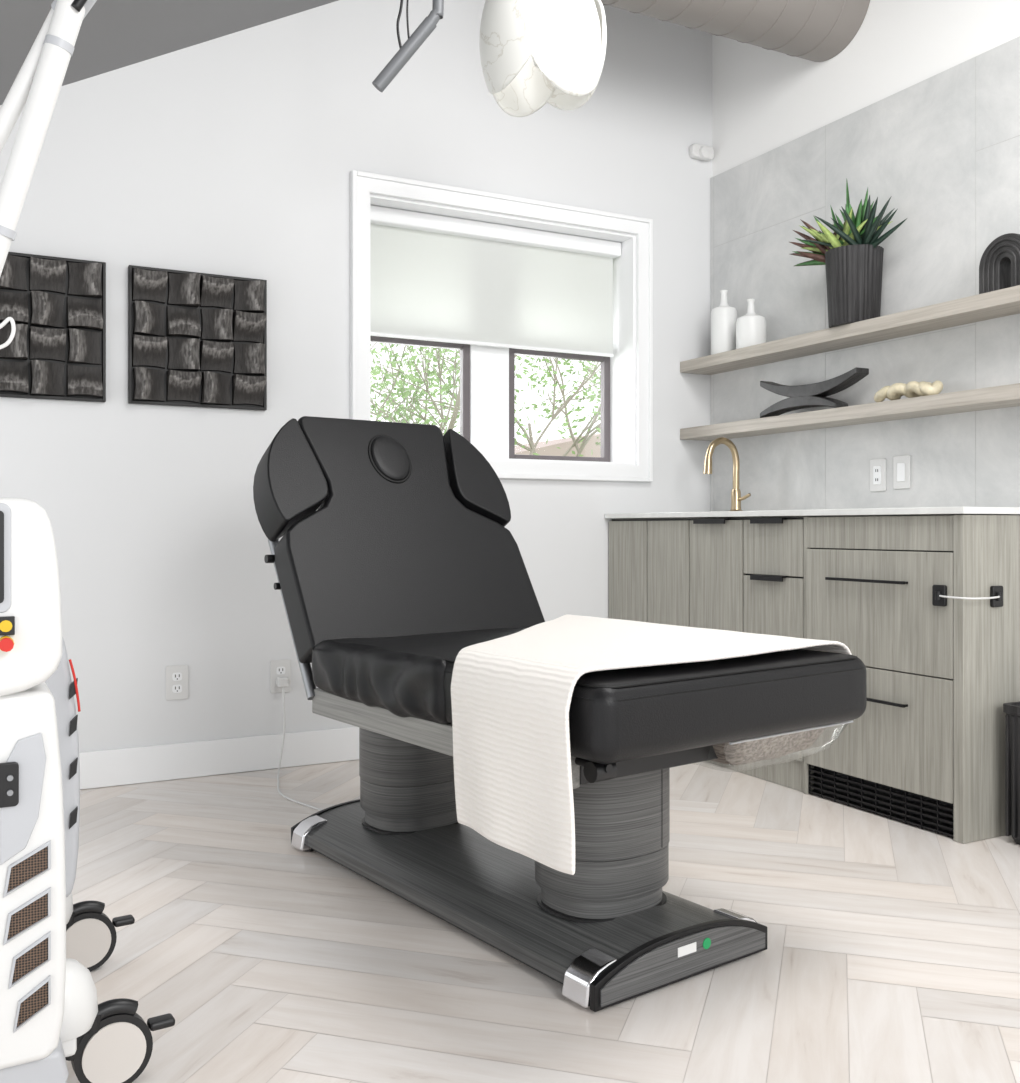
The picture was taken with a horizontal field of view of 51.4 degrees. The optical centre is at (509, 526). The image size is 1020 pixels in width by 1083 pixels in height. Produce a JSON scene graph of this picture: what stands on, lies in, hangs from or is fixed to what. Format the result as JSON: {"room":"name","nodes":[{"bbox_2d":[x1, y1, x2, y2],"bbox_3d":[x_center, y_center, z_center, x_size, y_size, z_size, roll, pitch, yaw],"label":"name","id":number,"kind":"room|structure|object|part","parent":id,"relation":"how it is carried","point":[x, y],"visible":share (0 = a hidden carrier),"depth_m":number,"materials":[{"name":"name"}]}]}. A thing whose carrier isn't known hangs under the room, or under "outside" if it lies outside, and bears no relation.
{"room":"examination room","nodes":[
{"label":"examination room","id":0,"kind":"room"},
{"bbox_2d":[0,0,337,104],"bbox_3d":[0.449,-1.964,1.617,4.105,2.296,5.640,0,0,-28],"label":"ceiling","id":1,"kind":"structure","parent":0,"point":[114,34],"depth_m":3.38,"materials":[{"name":"grey paint"}]},
{"bbox_2d":[479,0,606,116],"bbox_3d":[0.086,-1.547,2.803,0.336,0.894,0.318,0,0,-28],"label":"pendant lamp","id":2,"kind":"object","parent":1,"relation":"hanging from","point":[534,54],"visible":1,"depth_m":2.69,"materials":[{"name":"white glass"}]},
{"bbox_2d":[0,0,711,751],"bbox_3d":[-0.817,-1.056,4.013,4.105,3.872,0.220,0,0,-28],"label":"wall","id":3,"kind":"structure","parent":0,"point":[235,154],"depth_m":3.85,"materials":[{"name":"white paint"}]},
{"bbox_2d":[0,252,105,401],"bbox_3d":[-1.565,-0.657,3.451,0.473,0.470,0.071,0,0,-28],"label":"wall art","id":4,"kind":"object","parent":3,"relation":"attached to","point":[57,305],"visible":0.98,"depth_m":3.48,"materials":[{"name":"black"}]},
{"bbox_2d":[166,665,187,699],"bbox_3d":[-1.162,0.543,3.700,0.076,0.120,0.010,0,0,-28],"label":"wall outlet","id":5,"kind":"object","parent":3,"relation":"attached to","point":[176,675],"visible":1,"depth_m":3.70,"materials":[{"name":"white plastic"}]},
{"bbox_2d":[172,672,181,680],"bbox_3d":[-1.161,0.522,3.697,0.032,0.028,0.003,0,0,-28],"label":"socket","id":6,"kind":"object","parent":5,"relation":"attached to","point":[176,676],"depth_m":3.70,"materials":[{"name":"white plastic"}]},
{"bbox_2d":[172,684,181,692],"bbox_3d":[-1.161,0.564,3.697,0.032,0.028,0.003,0,0,-28],"label":"socket","id":7,"kind":"object","parent":5,"relation":"attached to","point":[176,688],"depth_m":3.70,"materials":[{"name":"white plastic"}]},
{"bbox_2d":[128,265,266,410],"bbox_3d":[-1.081,-0.657,3.706,0.473,0.470,0.073,0,0,-28],"label":"wall art","id":8,"kind":"object","parent":3,"relation":"attached to","point":[195,339],"visible":1,"depth_m":3.69,"materials":[{"name":"black"}]},
{"bbox_2d":[79,727,358,789],"bbox_3d":[-1.082,0.817,3.739,3.380,0.124,0.015,0,0,-28],"label":"baseboard","id":9,"kind":"structure","parent":3,"relation":"attached to","point":[144,764],"depth_m":3.75,"materials":[{"name":"white"}]},
{"bbox_2d":[270,659,290,692],"bbox_3d":[-0.838,0.545,3.871,0.076,0.120,0.010,0,0,-28],"label":"wall outlet","id":10,"kind":"object","parent":3,"relation":"attached to","point":[278,668],"visible":0.99,"depth_m":3.87,"materials":[{"name":"white plastic"}]},
{"bbox_2d":[276,667,284,674],"bbox_3d":[-0.836,0.524,3.869,0.032,0.028,0.003,0,0,-28],"label":"socket","id":11,"kind":"object","parent":10,"relation":"attached to","point":[279,670],"depth_m":3.87,"materials":[{"name":"white plastic"}]},
{"bbox_2d":[350,170,652,481],"bbox_3d":[0.007,-0.768,4.311,1.371,1.143,0.021,0,0,-28],"label":"window frame","id":12,"kind":"structure","parent":3,"relation":"attached to","point":[366,186],"depth_m":4.34,"materials":[{"name":"white wood"}]},
{"bbox_2d":[370,194,635,464],"bbox_3d":[-0.054,-0.768,4.428,1.231,1.003,0.240,0,0,-28],"label":"window","id":13,"kind":"structure","parent":3,"relation":"in","point":[623,362],"depth_m":4.52,"materials":[{"name":"white wood"}]},
{"bbox_3d":[-0.399,-0.527,4.333,0.508,0.496,0.035,0,0,-28],"label":"sash","id":14,"kind":"part","parent":13,"relation":"part of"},
{"bbox_3d":[-0.099,-0.768,4.500,0.180,0.979,0.070,0,0,-28],"label":"mullion","id":15,"kind":"part","parent":13,"relation":"part of","materials":[{"name":"white paint"}]},
{"bbox_2d":[370,205,620,356],"bbox_3d":[-0.055,-1.006,4.430,1.203,0.503,0.075,0,0,-28],"label":"roller blind","id":16,"kind":"object","parent":13,"relation":"attached to","point":[438,278],"visible":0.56,"depth_m":4.41,"materials":[{"name":"fabric"}]},
{"bbox_3d":[0.214,-0.527,4.657,0.519,0.496,0.035,0,0,-28],"label":"sash","id":17,"kind":"part","parent":13,"relation":"part of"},
{"bbox_2d":[689,143,713,160],"bbox_3d":[0.864,-1.676,4.743,0.120,0.068,0.058,0,0,-28],"label":"sensor","id":18,"kind":"object","parent":3,"relation":"attached to","point":[696,151],"visible":1,"depth_m":4.72,"materials":[{"name":"white plastic"}]},
{"bbox_2d":[372,0,443,91],"bbox_3d":[-0.290,-1.581,3.002,0.184,0.697,0.116,0,0,-28],"label":"ceiling spotlight","id":19,"kind":"object","parent":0,"point":[427,26],"depth_m":2.99,"materials":[{"name":"silver metal"}]},
{"bbox_2d":[66,760,1019,1082],"bbox_3d":[0.434,0.930,1.485,3.955,0.100,5.420,0,0,-28],"label":"floor","id":20,"kind":"structure","parent":0,"point":[892,954],"depth_m":2.15,"materials":[{"name":"beige wood"}]},
{"bbox_2d":[0,0,174,1082],"bbox_3d":[-0.910,-0.051,1.692,0.690,1.859,0.746,0,0,-28],"label":"machine","id":21,"kind":"object","parent":20,"relation":"on","point":[51,1014],"visible":1,"depth_m":1.47,"materials":[{"name":"white plastic"}]},
{"bbox_2d":[0,616,14,635],"bbox_3d":[-0.676,0.133,1.421,0.022,0.025,0.009,0,0,-28],"label":"switch","id":22,"kind":"object","parent":21,"relation":"attached to","point":[7,623],"depth_m":1.42,"materials":[{"name":"yellow plastic"}]},
{"bbox_3d":[-0.684,0.350,1.439,0.031,0.060,0.008,0,0,-28],"label":"socket plate","id":23,"kind":"part","parent":21,"relation":"part of","materials":[{"name":"black plastic"}]},
{"bbox_2d":[7,775,12,780],"bbox_3d":[-0.678,0.340,1.437,0.008,0.008,0.006,0,0,-28],"label":"screw","id":24,"kind":"object","parent":21,"relation":"attached to","point":[9,777],"depth_m":1.43,"materials":[{"name":"grey metal"}]},
{"bbox_2d":[7,790,12,795],"bbox_3d":[-0.678,0.360,1.437,0.008,0.008,0.006,0,0,-28],"label":"screw","id":25,"kind":"object","parent":21,"relation":"attached to","point":[9,792],"depth_m":1.43,"materials":[{"name":"grey metal"}]},
{"bbox_3d":[-0.668,0.372,1.454,0.058,0.175,0.008,0,0,-28],"label":"service panel","id":26,"kind":"part","parent":21,"relation":"part of","materials":[{"name":"grey plastic"}]},
{"bbox_2d":[7,893,47,939],"bbox_3d":[-0.663,0.534,1.457,0.052,0.059,0.003,0,0,-28],"label":"vent grille","id":27,"kind":"object","parent":21,"relation":"attached to","point":[27,913],"depth_m":1.46,"materials":[{"name":"brown metal"}]},
{"bbox_2d":[7,846,47,891],"bbox_3d":[-0.663,0.469,1.457,0.052,0.059,0.003,0,0,-28],"label":"vent grille","id":28,"kind":"object","parent":21,"relation":"attached to","point":[27,866],"depth_m":1.46,"materials":[{"name":"brown metal"}]},
{"bbox_2d":[12,938,47,982],"bbox_3d":[-0.661,0.595,1.458,0.046,0.059,0.003,0,0,-28],"label":"vent grille","id":29,"kind":"object","parent":21,"relation":"attached to","point":[29,955],"depth_m":1.46,"materials":[{"name":"brown metal"}]},
{"bbox_2d":[17,982,47,1026],"bbox_3d":[-0.658,0.656,1.460,0.041,0.059,0.003,0,0,-28],"label":"vent grille","id":30,"kind":"object","parent":21,"relation":"attached to","point":[32,997],"depth_m":1.46,"materials":[{"name":"brown metal"}]},
{"bbox_3d":[-0.985,0.775,1.640,0.510,0.070,0.580,0,0,-28],"label":"plate","id":31,"kind":"part","parent":21,"relation":"part of","materials":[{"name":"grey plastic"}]},
{"bbox_3d":[-0.707,-0.543,1.546,0.172,0.456,0.039,0,0,-2],"label":"arm","id":32,"kind":"part","parent":21,"relation":"part of","materials":[{"name":"white plastic"}]},
{"bbox_3d":[-0.869,0.767,2.083,0.032,0.025,0.031,0,0,-33],"label":"fork stem","id":33,"kind":"part","parent":21,"relation":"part of","materials":[{"name":"black plastic"}]},
{"bbox_3d":[-0.707,0.257,1.721,0.018,0.086,0.004,0,0,-16],"label":"red trim","id":34,"kind":"part","parent":21,"relation":"part of","materials":[{"name":"red"}]},
{"bbox_3d":[-0.648,0.767,1.645,0.032,0.025,0.031,0,0,-33],"label":"fork stem","id":35,"kind":"part","parent":21,"relation":"part of","materials":[{"name":"black plastic"}]},
{"bbox_2d":[277,677,322,810],"bbox_3d":[-0.688,0.713,3.476,0.119,0.331,0.829,0,0,-26],"label":"power cord","id":36,"kind":"object","parent":20,"relation":"on","point":[282,682],"visible":0.83,"depth_m":3.79,"materials":[{"name":"white plastic"}]},
{"bbox_2d":[253,416,866,1011],"bbox_3d":[0.000,0.288,2.512,0.765,1.183,1.457,0,0,-37],"label":"bed","id":37,"kind":"object","parent":20,"relation":"on","point":[407,560],"visible":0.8,"depth_m":2.38,"materials":[{"name":"black leather"}]},
{"bbox_3d":[-0.612,0.082,2.736,0.038,0.022,0.022,0,0,-37],"label":"wing knob","id":38,"kind":"part","parent":37,"relation":"part of","materials":[{"name":"black plastic"}]},
{"bbox_3d":[-0.585,0.151,2.705,0.032,0.018,0.018,0,0,-37],"label":"wing knob","id":39,"kind":"part","parent":37,"relation":"part of","materials":[{"name":"black plastic"}]},
{"bbox_3d":[-0.550,0.224,2.677,0.028,0.400,0.256,0,0,-37],"label":"rail","id":40,"kind":"part","parent":37,"relation":"part of","materials":[{"name":"grey metal"}]},
{"bbox_3d":[-0.014,0.329,2.530,0.765,0.142,0.581,0,0,-37],"label":"mattress seat","id":41,"kind":"part","parent":37,"relation":"part of","materials":[{"name":"black leather"}]},
{"bbox_3d":[0.131,0.406,1.827,0.016,0.016,0.120,0,0,-37],"label":"foot rod","id":42,"kind":"part","parent":37,"relation":"part of","materials":[{"name":"black plastic"}]},
{"bbox_3d":[0.153,0.412,1.793,0.045,0.036,0.036,0,0,-37],"label":"foot knob","id":43,"kind":"part","parent":37,"relation":"part of","materials":[{"name":"black plastic"}]},
{"bbox_2d":[451,614,851,874],"bbox_3d":[0.140,0.401,2.319,0.792,0.336,0.925,0,0,-37],"label":"towel","id":44,"kind":"object","parent":37,"relation":"on","point":[511,695],"visible":0.98,"depth_m":1.91,"materials":[{"name":"white fabric"}]},
{"bbox_3d":[0.289,0.327,2.144,0.737,0.134,0.522,0,0,-37],"label":"mattress leg","id":45,"kind":"part","parent":37,"relation":"part of","materials":[{"name":"black leather"}]},
{"bbox_3d":[0.343,0.826,2.044,0.450,0.076,0.004,0,0,-37],"label":"panel","id":46,"kind":"part","parent":37,"relation":"part of","materials":[{"name":"grey wood"}]},
{"bbox_3d":[0.347,0.422,2.039,0.590,0.056,0.040,0,0,-37],"label":"frame","id":47,"kind":"part","parent":37,"relation":"part of","materials":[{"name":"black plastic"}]},
{"bbox_2d":[609,515,1019,843],"bbox_3d":[1.075,0.422,3.863,0.591,0.913,1.803,0,0,-28],"label":"base cabinet","id":48,"kind":"object","parent":20,"relation":"on","point":[926,749],"visible":0.75,"depth_m":3.19,"materials":[{"name":"grey wood"}]},
{"bbox_3d":[0.740,-0.021,3.909,0.023,0.018,0.180,0,0,-28],"label":"edge pull","id":49,"kind":"part","parent":48,"relation":"part of","materials":[{"name":"black metal"}]},
{"bbox_3d":[0.885,0.175,3.635,0.023,0.018,0.160,0,0,-28],"label":"edge pull","id":50,"kind":"part","parent":48,"relation":"part of","materials":[{"name":"black metal"}]},
{"bbox_3d":[0.885,-0.021,3.635,0.023,0.018,0.160,0,0,-28],"label":"edge pull","id":51,"kind":"part","parent":48,"relation":"part of","materials":[{"name":"black metal"}]},
{"bbox_2d":[605,507,1019,518],"bbox_3d":[1.083,-0.046,3.861,0.579,0.020,1.816,0,0,-28],"label":"countertop","id":52,"kind":"structure","parent":48,"relation":"on","point":[918,510],"depth_m":3.36,"materials":[{"name":"stone"}]},
{"bbox_2d":[703,437,750,510],"bbox_3d":[0.896,-0.215,4.365,0.196,0.314,0.118,0,0,-28],"label":"faucet","id":53,"kind":"object","parent":52,"relation":"on","point":[736,498],"visible":0.91,"depth_m":4.40,"materials":[{"name":"gold metal"}]},
{"bbox_3d":[0.966,-0.123,4.379,0.014,0.033,0.077,0,0,-28],"label":"lever","id":54,"kind":"part","parent":53,"relation":"part of","materials":[{"name":"gold metal"}]},
{"bbox_3d":[1.085,0.164,3.238,0.024,0.009,0.312,0,0,-28],"label":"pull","id":55,"kind":"part","parent":48,"relation":"part of","materials":[{"name":"black metal"}]},
{"bbox_3d":[1.117,0.604,3.231,0.025,0.345,0.574,0,0,-28],"label":"drawer","id":56,"kind":"part","parent":48,"relation":"part of","materials":[{"name":"grey wood"}]},
{"bbox_3d":[1.117,0.249,3.231,0.025,0.355,0.574,0,0,-28],"label":"drawer","id":57,"kind":"part","parent":48,"relation":"part of","materials":[{"name":"grey wood"}]},
{"bbox_3d":[1.119,0.018,3.233,0.018,0.100,0.578,0,0,-28],"label":"rail","id":58,"kind":"part","parent":48,"relation":"part of","materials":[{"name":"grey wood"}]},
{"bbox_2d":[809,764,953,836],"bbox_3d":[1.201,0.828,3.277,0.194,0.096,0.573,0,0,-28],"label":"vent","id":59,"kind":"object","parent":48,"relation":"attached to","point":[931,811],"depth_m":3.21,"materials":[{"name":"black metal"}]},
{"bbox_3d":[1.085,0.523,3.238,0.024,0.009,0.312,0,0,-28],"label":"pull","id":60,"kind":"part","parent":48,"relation":"part of","materials":[{"name":"black metal"}]},
{"bbox_2d":[932,585,1002,606],"bbox_3d":[1.296,0.195,2.959,0.195,0.062,0.113,0,0,4],"label":"lock","id":61,"kind":"object","parent":48,"relation":"attached to","point":[939,592],"visible":1,"depth_m":2.98,"materials":[{"name":"black plastic"}]},
{"bbox_3d":[1.212,0.194,2.998,0.018,0.024,0.018,0,0,-28],"label":"knob","id":62,"kind":"part","parent":61,"relation":"part of","materials":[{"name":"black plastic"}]},
{"bbox_3d":[1.379,0.196,2.988,0.018,0.024,0.018,0,0,-28],"label":"knob","id":63,"kind":"part","parent":61,"relation":"part of","materials":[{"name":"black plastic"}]},
{"bbox_3d":[1.500,0.422,3.087,0.566,0.913,0.033,0,0,-28],"label":"panel","id":64,"kind":"part","parent":48,"relation":"part of","materials":[{"name":"grey wood"}]},
{"bbox_2d":[1003,701,1019,844],"bbox_3d":[1.549,0.686,2.922,0.280,0.385,0.240,0,0,-28],"label":"waste bin","id":65,"kind":"object","parent":20,"relation":"on","point":[1012,709],"visible":1,"depth_m":2.93,"materials":[{"name":"black metal"}]},
{"bbox_2d":[712,0,1019,176],"bbox_3d":[2.249,-1.016,2.444,0.150,3.793,5.420,0,0,-28],"label":"wall","id":66,"kind":"structure","parent":0,"point":[764,100],"depth_m":4.09,"materials":[{"name":"white paint"}]},
{"bbox_2d":[601,0,869,61],"bbox_3d":[0.773,-2.040,3.892,1.103,0.416,0.416,0,0,-28],"label":"spiral duct","id":67,"kind":"object","parent":66,"relation":"attached to","point":[812,30],"visible":0.99,"depth_m":3.91,"materials":[{"name":"grey metal"}]},
{"bbox_2d":[680,285,1019,374],"bbox_3d":[1.466,-0.711,3.555,0.170,0.048,2.717,0,0,-28],"label":"floating shelf","id":68,"kind":"object","parent":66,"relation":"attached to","point":[1002,302],"visible":1,"depth_m":3.80,"materials":[{"name":"grey wood"}]},
{"bbox_2d":[711,290,736,354],"bbox_3d":[0.924,-0.878,4.577,0.112,0.286,0.112,0,0,-28],"label":"bottle vase","id":69,"kind":"object","parent":68,"relation":"on","point":[723,317],"visible":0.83,"depth_m":4.53,"materials":[{"name":"white ceramic"}]},
{"bbox_2d":[736,299,765,348],"bbox_3d":[1.006,-0.843,4.422,0.124,0.214,0.124,0,0,-28],"label":"bottle vase","id":70,"kind":"object","parent":68,"relation":"on","point":[751,327],"visible":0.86,"depth_m":4.37,"materials":[{"name":"white ceramic"}]},
{"bbox_2d":[790,180,905,327],"bbox_3d":[1.216,-1.010,3.880,0.302,0.550,0.470,0,0,-6],"label":"potted succulent","id":71,"kind":"object","parent":68,"relation":"on","point":[852,256],"visible":0.94,"depth_m":3.81,"materials":[{"name":"green plant"}]},
{"bbox_2d":[825,244,883,327],"bbox_3d":[1.263,-0.874,3.890,0.207,0.276,0.207,0,0,-28],"label":"pot","id":72,"kind":"object","parent":71,"relation":"attached to","point":[853,271],"depth_m":3.81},
{"bbox_2d":[979,233,1019,293],"bbox_3d":[1.576,-0.828,3.338,0.065,0.184,0.192,0,0,-28],"label":"sculpture","id":73,"kind":"object","parent":68,"relation":"on","point":[999,266],"visible":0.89,"depth_m":3.35,"materials":[{"name":"black ceramic"}]},
{"bbox_2d":[680,383,1019,440],"bbox_3d":[1.466,-0.413,3.555,0.170,0.048,2.717,0,0,-28],"label":"floating shelf","id":74,"kind":"object","parent":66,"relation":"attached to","point":[1003,396],"visible":1,"depth_m":3.78,"materials":[{"name":"grey wood"}]},
{"bbox_2d":[760,367,868,417],"bbox_3d":[1.170,-0.521,4.112,0.068,0.151,0.522,0,0,-28],"label":"sculpture","id":75,"kind":"object","parent":74,"relation":"on","point":[815,394],"visible":0.93,"depth_m":4.07,"materials":[{"name":"black wood"}]},
{"bbox_2d":[874,381,942,401],"bbox_3d":[1.378,-0.469,3.674,0.094,0.061,0.277,0,0,-28],"label":"knot","id":76,"kind":"object","parent":74,"relation":"on","point":[912,389],"visible":0.98,"depth_m":3.64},
{"bbox_2d":[710,36,1019,511],"bbox_3d":[1.563,-0.820,3.568,0.011,1.520,2.788,0,0,-28],"label":"tile backsplash","id":77,"kind":"structure","parent":66,"relation":"attached to","point":[944,147],"depth_m":3.88,"materials":[{"name":"grey tile"}]},
{"bbox_2d":[870,458,885,491],"bbox_3d":[1.361,-0.192,3.926,0.010,0.120,0.074,0,0,-28],"label":"wall outlet","id":78,"kind":"object","parent":77,"relation":"attached to","point":[877,466],"visible":1,"depth_m":3.92,"materials":[{"name":"white plastic"}]},
{"bbox_2d":[893,455,909,488],"bbox_3d":[1.413,-0.198,3.828,0.010,0.120,0.074,0,0,-28],"label":"light switch","id":79,"kind":"object","parent":77,"relation":"attached to","point":[901,464],"visible":1,"depth_m":3.82,"materials":[{"name":"white plastic"}]},
{"label":"outside","id":80,"kind":"structure","parent":0,"visible":0},
{"bbox_3d":[-1.506,1.230,24.256,40.000,0.100,35.700,0,0,-28],"label":"lawn","id":81,"kind":"structure","parent":80,"visible":0},
{"bbox_2d":[370,343,600,456],"bbox_3d":[0.159,-0.884,8.966,5.006,4.111,4.650,0,0,-28],"label":"tree","id":82,"kind":"object","parent":81,"relation":"on","point":[387,375],"visible":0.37,"depth_m":8.81,"materials":[{"name":"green plant"}]},
{"bbox_2d":[515,433,600,456],"bbox_3d":[0.750,-0.475,26.409,8.800,3.290,6.800,0,0,-28],"label":"neighbouring house","id":83,"kind":"structure","parent":81,"relation":"on","point":[549,449],"depth_m":23.02,"materials":[{"name":"white"}]}
]}

